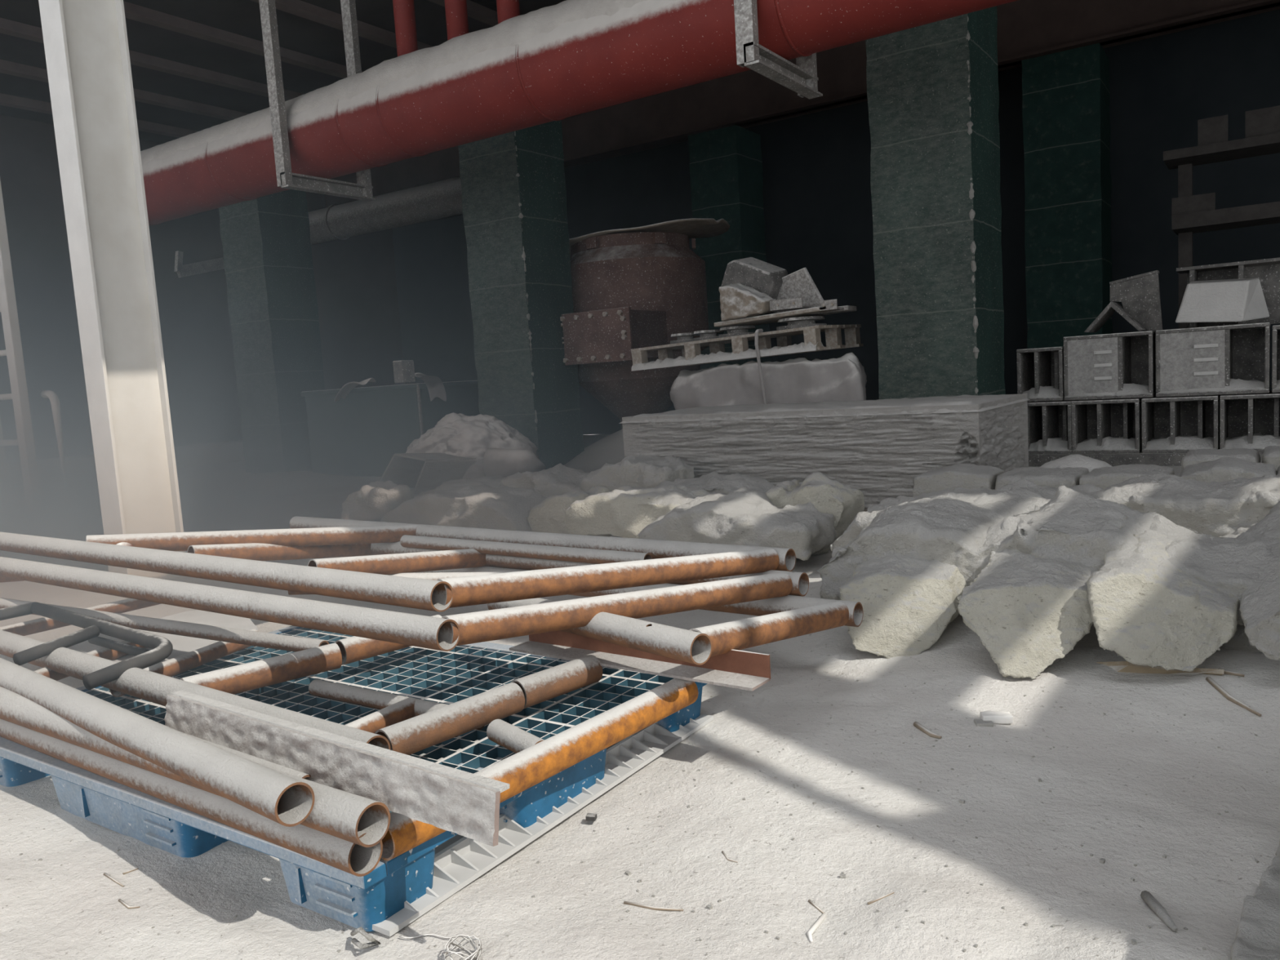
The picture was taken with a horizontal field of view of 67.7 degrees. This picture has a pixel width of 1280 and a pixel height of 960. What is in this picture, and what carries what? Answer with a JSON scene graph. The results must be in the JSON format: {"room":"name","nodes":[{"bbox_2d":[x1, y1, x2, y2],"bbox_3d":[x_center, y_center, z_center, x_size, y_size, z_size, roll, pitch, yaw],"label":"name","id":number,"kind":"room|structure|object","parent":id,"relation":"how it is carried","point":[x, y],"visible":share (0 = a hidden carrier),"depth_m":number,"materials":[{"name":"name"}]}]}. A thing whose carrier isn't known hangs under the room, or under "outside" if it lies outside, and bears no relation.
{"room":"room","nodes":[
{"label":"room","id":0,"kind":"room"},
{"bbox_2d":[0,115,404,462],"bbox_3d":[-11.517,-2.821,14.763,0.200,6.150,20.300,0,7,34],"label":"wall","id":1,"kind":"structure","parent":0,"point":[355,276],"depth_m":18.42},
{"bbox_2d":[173,250,224,277],"bbox_3d":[-8.621,-4.197,18.716,0.100,0.503,1.039,0,7,34],"label":"wall rail","id":2,"kind":"object","parent":1,"relation":"attached to","point":[182,270],"visible":0.96,"depth_m":18.57,"materials":[{"name":"grey metal"}]},
{"bbox_2d":[307,176,462,244],"bbox_3d":[-5.009,-5.289,18.830,6.055,0.720,0.720,0,7,34],"label":"pipe","id":3,"kind":"object","parent":1,"relation":"attached to","point":[441,199],"visible":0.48,"depth_m":18.44,"materials":[{"name":"grey metal"}]},
{"bbox_2d":[0,0,565,143],"bbox_3d":[-1.569,-5.786,7.658,24.200,0.020,20.300,0,7,34],"label":"ceiling","id":4,"kind":"structure","parent":0,"point":[297,33],"depth_m":13.54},
{"bbox_2d":[0,93,197,137],"bbox_3d":[-9.986,-5.928,14.795,0.170,0.160,13.600,0,7,34],"label":"roof purlin","id":5,"kind":"structure","parent":4,"relation":"attached to","point":[9,100],"depth_m":15.41,"materials":[{"name":"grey metal"}]},
{"bbox_2d":[0,59,248,120],"bbox_3d":[-8.698,-5.918,13.933,0.170,0.160,13.600,0,7,34],"label":"roof purlin","id":6,"kind":"structure","parent":4,"relation":"attached to","point":[10,68],"depth_m":15.32,"materials":[{"name":"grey metal"}]},
{"bbox_2d":[0,17,304,101],"bbox_3d":[-7.410,-5.908,13.071,0.170,0.160,13.600,0,7,34],"label":"roof purlin","id":7,"kind":"structure","parent":4,"relation":"attached to","point":[8,27],"depth_m":13.97,"materials":[{"name":"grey metal"}]},
{"bbox_2d":[123,0,364,78],"bbox_3d":[-6.122,-5.898,12.209,0.170,0.160,13.600,0,7,34],"label":"ceiling beam","id":8,"kind":"structure","parent":4,"relation":"attached to","point":[132,11],"depth_m":12.89,"materials":[{"name":"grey metal"}]},
{"bbox_2d":[258,0,376,200],"bbox_3d":[-3.218,-4.348,9.436,0.165,2.980,1.070,0,7,34],"label":"hanger","id":9,"kind":"object","parent":4,"relation":"hanging from","point":[286,179],"visible":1,"depth_m":9.15,"materials":[{"name":"grey metal"}]},
{"bbox_2d":[250,0,432,49],"bbox_3d":[-4.833,-5.888,11.347,0.170,0.160,13.600,0,7,34],"label":"roof purlin","id":10,"kind":"structure","parent":4,"relation":"attached to","point":[297,7],"depth_m":12.48,"materials":[{"name":"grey metal"}]},
{"bbox_2d":[427,0,497,26],"bbox_3d":[-3.545,-5.878,10.485,0.170,0.160,13.600,0,7,34],"label":"roof purlin","id":11,"kind":"structure","parent":4,"relation":"attached to","point":[475,11],"depth_m":12.58,"materials":[{"name":"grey metal"}]},
{"bbox_2d":[733,0,822,98],"bbox_3d":[0.925,-4.316,6.664,0.165,2.980,1.070,0,7,34],"label":"hanger","id":12,"kind":"object","parent":4,"relation":"hanging from","point":[802,78],"visible":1,"depth_m":6.53,"materials":[{"name":"grey metal"}]},
{"bbox_2d":[140,0,1017,226],"bbox_3d":[-0.373,-4.386,7.487,15.003,2.812,0.784,0,7,34],"label":"pipe","id":13,"kind":"object","parent":12,"relation":"hanging from","point":[562,60],"visible":0.83,"depth_m":7.84,"materials":[{"name":"metal"}]},
{"bbox_2d":[392,360,415,383],"bbox_3d":[-2.460,-1.129,9.956,0.140,0.230,0.170,0,7,34],"label":"wood block","id":14,"kind":"object","parent":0,"point":[403,370],"visible":1,"depth_m":9.90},
{"bbox_2d":[0,428,1279,959],"bbox_3d":[-1.204,0.031,8.271,24.200,0.603,20.300,0,7,34],"label":"floor","id":15,"kind":"structure","parent":0,"point":[1028,866],"depth_m":2.29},
{"bbox_2d":[0,179,69,514],"bbox_3d":[-7.271,-2.208,10.957,1.135,5.200,0.345,0,7,34],"label":"ladder","id":16,"kind":"object","parent":15,"relation":"on","point":[13,351],"visible":1,"depth_m":10.82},
{"bbox_2d":[38,0,188,580],"bbox_3d":[-3.411,-2.392,5.954,0.500,6.130,0.600,0,7,34],"label":"steel column","id":17,"kind":"structure","parent":15,"relation":"on","point":[86,42],"depth_m":6.01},
{"bbox_2d":[6,440,244,488],"bbox_3d":[-9.163,-0.331,17.312,0.890,0.380,12.500,0,7,34],"label":"wall ledge","id":18,"kind":"object","parent":15,"relation":"on","point":[78,467],"visible":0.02,"depth_m":16.30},
{"bbox_2d":[218,189,324,473],"bbox_3d":[-5.636,-2.369,14.756,0.991,4.520,0.900,0,7,34],"label":"pillar","id":19,"kind":"structure","parent":15,"relation":"on","point":[272,296],"depth_m":14.42,"materials":[{"name":"tile"}]},
{"bbox_2d":[0,625,713,937],"bbox_3d":[-0.976,0.774,3.055,2.010,0.147,1.420,0,7,34],"label":"pallet","id":20,"kind":"object","parent":15,"relation":"on","point":[402,889],"visible":0.52,"depth_m":2.59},
{"bbox_2d":[66,608,257,667],"bbox_3d":[-1.895,0.645,4.030,0.776,0.016,0.913,0,7,34],"label":"flat board","id":21,"kind":"object","parent":20,"relation":"on","point":[182,645],"visible":0.14,"depth_m":4.01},
{"bbox_2d":[33,631,147,680],"bbox_3d":[-2.032,0.665,3.559,0.060,0.060,0.508,-2,6,17],"label":"pipe","id":22,"kind":"object","parent":21,"relation":"on","point":[103,652],"visible":0.23,"depth_m":3.56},
{"bbox_2d":[0,597,328,652],"bbox_3d":[-2.076,0.558,3.806,2.264,0.097,0.052,0,7,29],"label":"pipe","id":23,"kind":"object","parent":20,"relation":"on","point":[279,642],"visible":0.67,"depth_m":3.55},
{"bbox_2d":[109,629,257,697],"bbox_3d":[-1.620,0.651,3.445,0.060,0.060,0.632,-1,6,21],"label":"pipe","id":24,"kind":"object","parent":20,"relation":"on","point":[172,667],"visible":0.56,"depth_m":3.43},
{"bbox_2d":[0,601,602,755],"bbox_3d":[-1.499,0.587,3.399,2.841,0.147,1.059,0,7,34],"label":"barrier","id":25,"kind":"object","parent":24,"relation":"on","point":[409,736],"depth_m":2.96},
{"bbox_2d":[0,598,161,635],"bbox_3d":[-2.533,0.615,4.279,0.060,0.060,0.862,1,7,34],"label":"pipe","id":26,"kind":"object","parent":25,"relation":"attached to","point":[44,624],"visible":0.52,"depth_m":4.20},
{"bbox_2d":[509,630,770,691],"bbox_3d":[-0.034,0.524,2.906,0.920,0.074,0.104,1,8,37],"label":"iron","id":27,"kind":"object","parent":25,"relation":"on","point":[735,668],"visible":0.79,"depth_m":2.85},
{"bbox_2d":[288,566,863,665],"bbox_3d":[-0.399,0.445,3.595,2.201,0.201,0.992,1,8,38],"label":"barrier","id":28,"kind":"object","parent":27,"relation":"on","point":[785,617],"visible":0.48,"depth_m":2.90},
{"bbox_2d":[0,541,808,651],"bbox_3d":[-1.316,0.378,3.993,3.786,0.206,1.566,0,7,34],"label":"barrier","id":29,"kind":"object","parent":28,"relation":"on","point":[444,633],"visible":0.77,"depth_m":3.19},
{"bbox_2d":[0,515,795,612],"bbox_3d":[-1.425,0.286,4.203,3.973,0.222,1.488,1,7,37],"label":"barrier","id":30,"kind":"object","parent":29,"relation":"on","point":[620,562],"visible":0.97,"depth_m":3.54,"materials":[{"name":"metal"}]},
{"bbox_2d":[0,678,697,876],"bbox_3d":[-1.049,0.678,2.893,2.170,0.090,1.161,0,7,34],"label":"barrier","id":31,"kind":"object","parent":20,"relation":"on","point":[535,759],"visible":0.66,"depth_m":2.30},
{"bbox_2d":[0,686,390,847],"bbox_3d":[-1.338,0.668,2.448,1.987,0.086,0.086,1,7,35],"label":"pipe","id":32,"kind":"object","parent":31,"relation":"on","point":[338,813],"visible":0.57,"depth_m":2.01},
{"bbox_2d":[0,657,315,826],"bbox_3d":[-1.500,0.620,2.570,2.138,0.086,0.086,1,8,40],"label":"pipe","id":33,"kind":"object","parent":32,"relation":"on","point":[287,801],"visible":0.92,"depth_m":2.15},
{"bbox_2d":[184,733,311,778],"bbox_3d":[-1.019,0.665,2.307,0.720,0.048,0.048,1,7,37],"label":"pipe","id":34,"kind":"object","parent":31,"relation":"on","point":[271,765],"visible":0.2,"depth_m":2.18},
{"bbox_2d":[164,690,509,846],"bbox_3d":[-0.739,0.613,2.131,1.209,0.101,0.059,1,8,37],"label":"metal beam","id":35,"kind":"structure","parent":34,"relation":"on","point":[464,803],"depth_m":2.00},
{"bbox_2d":[345,697,415,733],"bbox_3d":[-0.747,0.691,2.730,0.060,0.060,0.262,0,7,32],"label":"pipe","id":36,"kind":"object","parent":20,"relation":"on","point":[402,710],"visible":0.57,"depth_m":2.73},
{"bbox_2d":[308,679,484,729],"bbox_3d":[-0.752,0.676,2.897,0.728,0.052,0.054,0,7,34],"label":"pipe","id":37,"kind":"object","parent":20,"relation":"on","point":[329,690],"visible":0.62,"depth_m":2.94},
{"bbox_2d":[350,926,380,949],"bbox_3d":[-0.567,0.913,1.924,0.089,0.054,0.050,0,7,34],"label":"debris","id":38,"kind":"object","parent":15,"relation":"on","point":[374,942],"visible":1,"depth_m":1.90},
{"bbox_2d":[341,480,414,521],"bbox_3d":[-2.189,0.207,8.026,0.680,0.393,0.444,0,7,34],"label":"lump","id":39,"kind":"object","parent":15,"relation":"on","point":[377,499],"visible":0.69,"depth_m":7.83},
{"bbox_2d":[300,380,479,476],"bbox_3d":[-3.106,-0.803,14.122,2.403,1.229,2.610,0,7,34],"label":"tank","id":40,"kind":"object","parent":15,"relation":"on","point":[359,433],"visible":0.45,"depth_m":13.02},
{"bbox_2d":[414,373,446,401],"bbox_3d":[-2.611,-1.137,11.797,0.333,0.373,1.626,-3,6,1],"label":"rag","id":41,"kind":"object","parent":40,"relation":"on","point":[435,386],"visible":0.8,"depth_m":12.45,"materials":[{"name":"fabric"}]},
{"bbox_2d":[399,933,482,959],"bbox_3d":[-0.391,0.913,1.894,0.218,0.038,0.064,2,8,42],"label":"wire","id":42,"kind":"object","parent":15,"relation":"on","point":[446,953],"visible":1,"depth_m":1.87,"materials":[{"name":"grey metal"}]},
{"bbox_2d":[413,475,508,497],"bbox_3d":[-1.255,0.159,8.504,1.793,0.398,0.706,0,7,34],"label":"lump","id":43,"kind":"object","parent":15,"relation":"on","point":[492,481],"visible":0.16,"depth_m":8.44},
{"bbox_2d":[380,483,547,531],"bbox_3d":[-1.329,0.244,7.605,1.598,0.414,0.714,0,7,34],"label":"lump","id":44,"kind":"object","parent":15,"relation":"on","point":[483,505],"visible":0.73,"depth_m":7.32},
{"bbox_2d":[405,412,545,478],"bbox_3d":[-1.707,-0.316,10.321,1.985,0.842,1.273,0,7,34],"label":"rubble pile","id":45,"kind":"object","parent":15,"relation":"on","point":[499,448],"visible":0.48,"depth_m":9.93,"materials":[{"name":"stone"}]},
{"bbox_2d":[379,452,476,493],"bbox_3d":[-2.175,-0.076,9.815,0.964,0.458,0.611,0,7,34],"label":"trough","id":46,"kind":"object","parent":45,"relation":"on","point":[405,468],"visible":0.59,"depth_m":9.67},
{"bbox_2d":[457,120,584,469],"bbox_3d":[-1.478,-2.338,11.984,0.946,4.520,0.936,0,7,34],"label":"pillar","id":47,"kind":"structure","parent":15,"relation":"on","point":[513,188],"depth_m":11.64,"materials":[{"name":"tile"}]},
{"bbox_2d":[501,462,590,497],"bbox_3d":[-0.602,0.108,8.153,1.346,0.465,0.632,0,7,34],"label":"lump","id":48,"kind":"object","parent":15,"relation":"on","point":[559,479],"visible":0.21,"depth_m":8.04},
{"bbox_2d":[579,454,694,492],"bbox_3d":[-0.028,-0.010,7.568,0.911,0.388,0.552,0,7,34],"label":"lump","id":49,"kind":"object","parent":48,"relation":"on","point":[648,471],"visible":0.55,"depth_m":7.34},
{"bbox_2d":[527,486,609,533],"bbox_3d":[-0.495,0.253,7.059,0.562,0.393,0.524,0,7,34],"label":"lump","id":50,"kind":"object","parent":15,"relation":"on","point":[548,516],"visible":0.47,"depth_m":6.88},
{"bbox_2d":[18,668,1267,959],"bbox_3d":[0.235,0.810,2.483,3.187,0.079,2.262,0,7,34],"label":"crumbs","id":51,"kind":"object","parent":15,"relation":"on","point":[842,875],"visible":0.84,"depth_m":2.16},
{"bbox_2d":[560,217,729,429],"bbox_3d":[-0.171,-1.792,12.898,2.770,3.082,2.495,0,7,34],"label":"hopper","id":52,"kind":"object","parent":15,"relation":"on","point":[637,287],"visible":0.74,"depth_m":12.17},
{"bbox_2d":[564,483,726,538],"bbox_3d":[0.059,0.203,6.060,1.024,0.330,0.592,0,7,34],"label":"lump","id":53,"kind":"object","parent":15,"relation":"on","point":[624,512],"visible":0.61,"depth_m":5.92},
{"bbox_2d":[655,471,775,494],"bbox_3d":[0.671,0.172,6.552,1.346,0.418,0.590,0,7,34],"label":"lump","id":54,"kind":"object","parent":15,"relation":"on","point":[713,482],"visible":0.2,"depth_m":6.54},
{"bbox_2d":[688,124,771,368],"bbox_3d":[1.593,-3.304,16.457,0.919,5.120,0.922,0,7,34],"label":"pillar","id":55,"kind":"structure","parent":15,"relation":"on","point":[726,165],"depth_m":15.99,"materials":[{"name":"tile"}]},
{"bbox_2d":[324,0,1279,207],"bbox_3d":[3.064,-6.286,14.576,24.160,1.010,0.450,0,7,34],"label":"roof beam","id":56,"kind":"structure","parent":55,"relation":"on","point":[1026,29],"depth_m":14.98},
{"bbox_2d":[637,486,836,560],"bbox_3d":[0.551,0.249,5.432,1.110,0.369,0.597,0,7,34],"label":"lump","id":57,"kind":"object","parent":15,"relation":"on","point":[744,516],"visible":0.84,"depth_m":5.22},
{"bbox_2d":[670,352,866,409],"bbox_3d":[1.349,-0.713,10.063,2.463,1.122,1.132,0,7,34],"label":"bag","id":58,"kind":"object","parent":15,"relation":"on","point":[799,380],"visible":0.38,"depth_m":9.46,"materials":[{"name":"fabric"}]},
{"bbox_2d":[631,324,863,371],"bbox_3d":[1.104,-1.395,10.100,2.170,0.332,1.190,0,7,34],"label":"wooden pallet","id":59,"kind":"object","parent":58,"relation":"on","point":[691,351],"visible":0.98,"depth_m":9.79,"materials":[{"name":"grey wood"}]},
{"bbox_2d":[718,325,755,337],"bbox_3d":[1.023,-1.553,10.001,0.400,0.100,0.400,0,7,34],"label":"iron casting","id":60,"kind":"object","parent":59,"relation":"on","point":[739,330],"visible":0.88,"depth_m":9.87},
{"bbox_2d":[714,306,838,327],"bbox_3d":[1.436,-1.657,9.709,1.240,0.103,0.600,0,7,34],"label":"board","id":61,"kind":"object","parent":60,"relation":"on","point":[773,317],"visible":0.61,"depth_m":9.55,"materials":[{"name":"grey wood"}]},
{"bbox_2d":[719,283,776,321],"bbox_3d":[1.090,-1.810,9.617,0.526,0.380,0.285,0,7,34],"label":"chunk","id":62,"kind":"object","parent":61,"relation":"on","point":[738,300],"visible":0.93,"depth_m":9.55,"materials":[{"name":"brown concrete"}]},
{"bbox_2d":[720,257,788,299],"bbox_3d":[1.198,-2.029,9.947,0.667,0.620,0.320,0,7,34],"label":"concrete block","id":63,"kind":"object","parent":61,"relation":"on","point":[765,277],"visible":0.52,"depth_m":9.80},
{"bbox_2d":[769,297,810,311],"bbox_3d":[1.478,-1.732,9.418,0.344,0.096,0.215,0,7,34],"label":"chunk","id":64,"kind":"object","parent":61,"relation":"on","point":[795,303],"visible":0.98,"depth_m":9.35,"materials":[{"name":"grey concrete"}]},
{"bbox_2d":[771,267,823,312],"bbox_3d":[1.576,-1.911,9.741,0.652,0.478,0.030,0,7,34],"label":"chunk","id":65,"kind":"object","parent":61,"relation":"on","point":[799,283],"visible":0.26,"depth_m":9.68,"materials":[{"name":"grey concrete"}]},
{"bbox_2d":[754,328,767,404],"bbox_3d":[1.202,-1.101,9.409,0.094,0.776,0.187,0,7,34],"label":"strap","id":66,"kind":"object","parent":59,"relation":"hanging from","point":[758,331],"visible":0.9,"depth_m":9.35,"materials":[{"name":"fabric"}]},
{"bbox_2d":[776,315,826,330],"bbox_3d":[1.622,-1.574,9.596,0.500,0.107,0.500,0,7,34],"label":"iron casting","id":67,"kind":"object","parent":59,"relation":"on","point":[798,322],"visible":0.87,"depth_m":9.43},
{"bbox_2d":[764,471,864,555],"bbox_3d":[0.984,0.198,5.738,0.727,0.492,0.587,0,7,34],"label":"lump","id":68,"kind":"object","parent":15,"relation":"on","point":[827,495],"visible":0.52,"depth_m":5.48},
{"bbox_2d":[618,393,1030,511],"bbox_3d":[1.510,-0.239,7.963,3.018,0.822,1.610,0,7,34],"label":"stack","id":69,"kind":"object","parent":15,"relation":"on","point":[877,448],"visible":0.8,"depth_m":7.19,"materials":[{"name":"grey wood"}]},
{"bbox_2d":[839,552,968,658],"bbox_3d":[1.075,0.462,3.785,0.436,0.341,0.793,0,7,34],"label":"rock","id":70,"kind":"object","parent":15,"relation":"on","point":[908,602],"visible":0.77,"depth_m":3.57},
{"bbox_2d":[817,495,1004,599],"bbox_3d":[1.206,0.300,4.115,0.777,0.399,0.629,0,7,34],"label":"rock","id":71,"kind":"object","parent":15,"relation":"on","point":[944,529],"visible":0.68,"depth_m":3.92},
{"bbox_2d":[865,5,1005,399],"bbox_3d":[2.869,-2.313,9.161,0.956,4.520,1.088,0,7,34],"label":"pillar","id":72,"kind":"structure","parent":15,"relation":"on","point":[933,91],"depth_m":8.73,"materials":[{"name":"green paint"}]},
{"bbox_2d":[830,486,1053,556],"bbox_3d":[1.584,0.265,4.710,1.248,0.412,0.645,0,7,34],"label":"rock","id":73,"kind":"object","parent":15,"relation":"on","point":[1016,500],"visible":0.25,"depth_m":4.67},
{"bbox_2d":[912,463,1004,497],"bbox_3d":[2.040,0.083,6.117,0.521,0.359,0.442,0,7,34],"label":"cabinet","id":74,"kind":"object","parent":15,"relation":"on","point":[966,476],"visible":0.41,"depth_m":5.95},
{"bbox_2d":[980,711,1013,724],"bbox_3d":[1.076,0.717,2.882,0.088,0.031,0.046,-3,6,8],"label":"chip","id":75,"kind":"object","parent":15,"relation":"on","point":[996,717],"visible":0.98,"depth_m":2.87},
{"bbox_2d":[956,548,1098,679],"bbox_3d":[1.450,0.440,3.451,0.439,0.343,0.838,0,7,34],"label":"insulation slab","id":76,"kind":"object","parent":15,"relation":"on","point":[1028,611],"visible":0.8,"depth_m":3.24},
{"bbox_2d":[957,485,1159,586],"bbox_3d":[1.658,0.244,3.778,0.779,0.388,0.582,0,7,34],"label":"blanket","id":77,"kind":"object","parent":76,"relation":"on","point":[1073,526],"visible":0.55,"depth_m":3.64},
{"bbox_2d":[975,478,1102,496],"bbox_3d":[2.166,0.200,5.006,1.116,0.361,0.571,0,7,34],"label":"rock","id":78,"kind":"object","parent":15,"relation":"on","point":[1087,489],"visible":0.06,"depth_m":5.19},
{"bbox_2d":[1021,43,1112,348],"bbox_3d":[6.053,-3.270,13.473,0.990,5.120,0.922,0,7,34],"label":"pillar","id":79,"kind":"structure","parent":15,"relation":"on","point":[1066,94],"depth_m":13.03,"materials":[{"name":"paint"}]},
{"bbox_2d":[1040,454,1112,472],"bbox_3d":[2.828,0.056,6.202,1.240,0.440,1.240,0,7,34],"label":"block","id":80,"kind":"object","parent":15,"relation":"on","point":[1071,460],"visible":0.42,"depth_m":6.08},
{"bbox_2d":[995,466,1088,489],"bbox_3d":[2.480,0.091,5.870,0.489,0.303,0.517,0,7,34],"label":"cabinet","id":81,"kind":"object","parent":80,"relation":"on","point":[1068,477],"visible":0.39,"depth_m":5.73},
{"bbox_2d":[1079,463,1174,489],"bbox_3d":[2.866,0.077,5.609,0.468,0.305,0.521,0,7,34],"label":"cabinet","id":82,"kind":"object","parent":80,"relation":"on","point":[1103,477],"visible":0.33,"depth_m":5.48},
{"bbox_2d":[1028,448,1263,466],"bbox_3d":[5.393,-0.227,8.887,3.324,0.120,0.730,0,7,34],"label":"support skid","id":83,"kind":"object","parent":15,"relation":"on","point":[1157,459],"visible":0.17,"depth_m":8.99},
{"bbox_2d":[1027,400,1075,453],"bbox_3d":[4.190,-0.549,9.655,0.433,0.510,0.715,0,7,34],"label":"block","id":84,"kind":"object","parent":83,"relation":"on","point":[1049,422],"visible":0.65,"depth_m":9.50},
{"bbox_2d":[1016,346,1064,401],"bbox_3d":[4.102,-1.072,9.636,0.420,0.521,0.715,0,7,34],"label":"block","id":85,"kind":"object","parent":84,"relation":"on","point":[1040,371],"visible":0.66,"depth_m":9.47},
{"bbox_2d":[1071,397,1144,453],"bbox_3d":[4.613,-0.546,9.371,0.586,0.510,0.715,0,7,34],"label":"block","id":86,"kind":"object","parent":83,"relation":"on","point":[1113,425],"visible":0.77,"depth_m":9.24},
{"bbox_2d":[1062,330,1156,400],"bbox_3d":[4.599,-1.113,9.297,0.762,0.611,0.715,0,7,34],"label":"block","id":87,"kind":"object","parent":86,"relation":"on","point":[1115,365],"visible":0.8,"depth_m":9.10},
{"bbox_2d":[1084,301,1146,332],"bbox_3d":[4.610,-1.570,9.232,0.510,0.295,0.500,0,7,34],"label":"angle bracket","id":88,"kind":"object","parent":87,"relation":"on","point":[1112,307],"visible":0.95,"depth_m":9.11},
{"bbox_2d":[1109,270,1163,330],"bbox_3d":[4.804,-1.719,9.237,0.451,0.564,0.160,0,7,34],"label":"sheet","id":89,"kind":"object","parent":87,"relation":"on","point":[1139,295],"visible":0.86,"depth_m":9.15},
{"bbox_2d":[1141,395,1221,453],"bbox_3d":[5.127,-0.542,9.028,0.612,0.510,0.715,0,7,34],"label":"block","id":90,"kind":"object","parent":83,"relation":"on","point":[1180,424],"visible":0.85,"depth_m":8.94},
{"bbox_2d":[1155,322,1270,396],"bbox_3d":[5.300,-1.107,8.828,0.877,0.611,0.715,0,7,34],"label":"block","id":91,"kind":"object","parent":90,"relation":"on","point":[1229,359],"visible":1,"depth_m":8.66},
{"bbox_2d":[1175,277,1269,322],"bbox_3d":[5.291,-1.633,8.675,0.714,0.416,0.450,0,7,34],"label":"shade","id":92,"kind":"object","parent":91,"relation":"on","point":[1241,300],"visible":1,"depth_m":8.54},
{"bbox_2d":[1176,257,1279,328],"bbox_3d":[5.774,-1.782,9.178,1.046,0.596,0.450,0,7,34],"label":"desk","id":93,"kind":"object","parent":91,"relation":"on","point":[1267,270],"depth_m":9.22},
{"bbox_2d":[1219,390,1279,452],"bbox_3d":[5.625,-0.538,8.694,0.562,0.510,0.715,0,7,34],"label":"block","id":94,"kind":"object","parent":83,"relation":"on","point":[1246,420],"visible":0.9,"depth_m":8.80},
{"bbox_2d":[1271,324,1279,392],"bbox_3d":[5.901,-1.088,8.428,0.535,0.581,0.715,0,7,34],"label":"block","id":95,"kind":"object","parent":94,"relation":"on","point":[1275,334],"visible":1,"depth_m":8.30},
{"bbox_2d":[1140,890,1177,931],"bbox_3d":[0.993,0.826,1.824,0.020,0.057,0.190,-2,6,13],"label":"twig","id":96,"kind":"object","parent":15,"relation":"on","point":[1147,896],"visible":1,"depth_m":1.82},
{"bbox_2d":[1096,661,1223,675],"bbox_3d":[1.692,0.628,3.156,0.405,0.062,0.113,0,7,34],"label":"cardboard","id":97,"kind":"object","parent":15,"relation":"on","point":[1118,666],"visible":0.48,"depth_m":3.14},
{"bbox_2d":[1086,529,1239,671],"bbox_3d":[1.812,0.397,3.275,0.421,0.352,0.762,1,7,37],"label":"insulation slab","id":98,"kind":"object","parent":15,"relation":"on","point":[1147,610],"visible":0.84,"depth_m":3.10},
{"bbox_2d":[1149,515,1279,625],"bbox_3d":[2.125,0.316,3.426,0.724,0.295,0.572,0,7,34],"label":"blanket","id":99,"kind":"object","parent":98,"relation":"on","point":[1232,565],"visible":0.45,"depth_m":3.36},
{"bbox_2d":[1219,500,1279,539],"bbox_3d":[2.477,0.226,3.718,0.489,0.330,0.556,0,7,34],"label":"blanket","id":100,"kind":"object","parent":99,"relation":"on","point":[1268,526],"visible":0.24,"depth_m":3.73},
{"bbox_2d":[1090,472,1279,537],"bbox_3d":[2.693,0.180,4.492,1.078,0.393,0.644,0,7,34],"label":"rock","id":101,"kind":"object","parent":15,"relation":"on","point":[1215,508],"visible":0.46,"depth_m":4.34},
{"bbox_2d":[1181,448,1260,471],"bbox_3d":[3.679,-0.067,6.045,0.418,0.240,0.461,0,7,34],"label":"rock","id":102,"kind":"object","parent":15,"relation":"on","point":[1198,455],"visible":0.4,"depth_m":5.93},
{"bbox_2d":[1163,132,1279,328],"bbox_3d":[6.798,-2.144,10.834,1.442,3.345,0.700,0,7,34],"label":"rack","id":103,"kind":"object","parent":15,"relation":"on","point":[1184,225],"depth_m":10.71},
{"bbox_2d":[1197,114,1228,146],"bbox_3d":[6.457,-3.889,10.745,0.286,0.300,0.400,0,7,34],"label":"box","id":104,"kind":"object","parent":103,"relation":"on","point":[1213,130],"visible":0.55,"depth_m":10.58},
{"bbox_2d":[1244,105,1279,137],"bbox_3d":[6.840,-3.886,10.488,0.313,0.300,0.400,0,7,34],"label":"box","id":105,"kind":"object","parent":103,"relation":"on","point":[1266,121],"visible":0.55,"depth_m":10.32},
{"bbox_2d":[1179,457,1276,482],"bbox_3d":[3.306,0.048,5.371,0.479,0.318,0.519,0,7,34],"label":"cabinet","id":106,"kind":"object","parent":15,"relation":"on","point":[1225,468],"visible":0.35,"depth_m":5.21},
{"bbox_2d":[1205,676,1261,716],"bbox_3d":[1.796,0.656,2.904,0.027,0.037,0.262,-3,6,2],"label":"stick","id":107,"kind":"object","parent":15,"relation":"on","point":[1209,679],"visible":1,"depth_m":2.90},
{"bbox_2d":[1222,624,1262,653],"bbox_3d":[2.179,0.547,3.409,0.177,0.157,0.437,0,7,34],"label":"rock","id":108,"kind":"object","parent":15,"relation":"on","point":[1240,641],"visible":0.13,"depth_m":3.25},
{"bbox_2d":[1230,840,1279,959],"bbox_3d":[1.600,0.252,1.451,1.190,1.233,1.736,0,7,34],"label":"slab","id":109,"kind":"object","parent":15,"relation":"on","point":[1257,937],"visible":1,"depth_m":1.61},
{"bbox_2d":[1239,542,1279,660],"bbox_3d":[2.132,0.383,3.117,0.298,0.292,0.625,0,7,34],"label":"rock","id":110,"kind":"object","parent":15,"relation":"on","point":[1260,604],"visible":0.84,"depth_m":2.98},
{"bbox_2d":[1262,445,1279,470],"bbox_3d":[4.001,-0.078,5.826,0.346,0.259,0.462,0,7,34],"label":"rock","id":111,"kind":"object","parent":15,"relation":"on","point":[1271,455],"visible":0.45,"depth_m":5.71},
{"bbox_2d":[391,8,1279,435],"bbox_3d":[4.287,-3.989,16.430,24.600,6.150,0.200,0,7,34],"label":"wall","id":112,"kind":"structure","parent":0,"point":[816,168],"depth_m":16.41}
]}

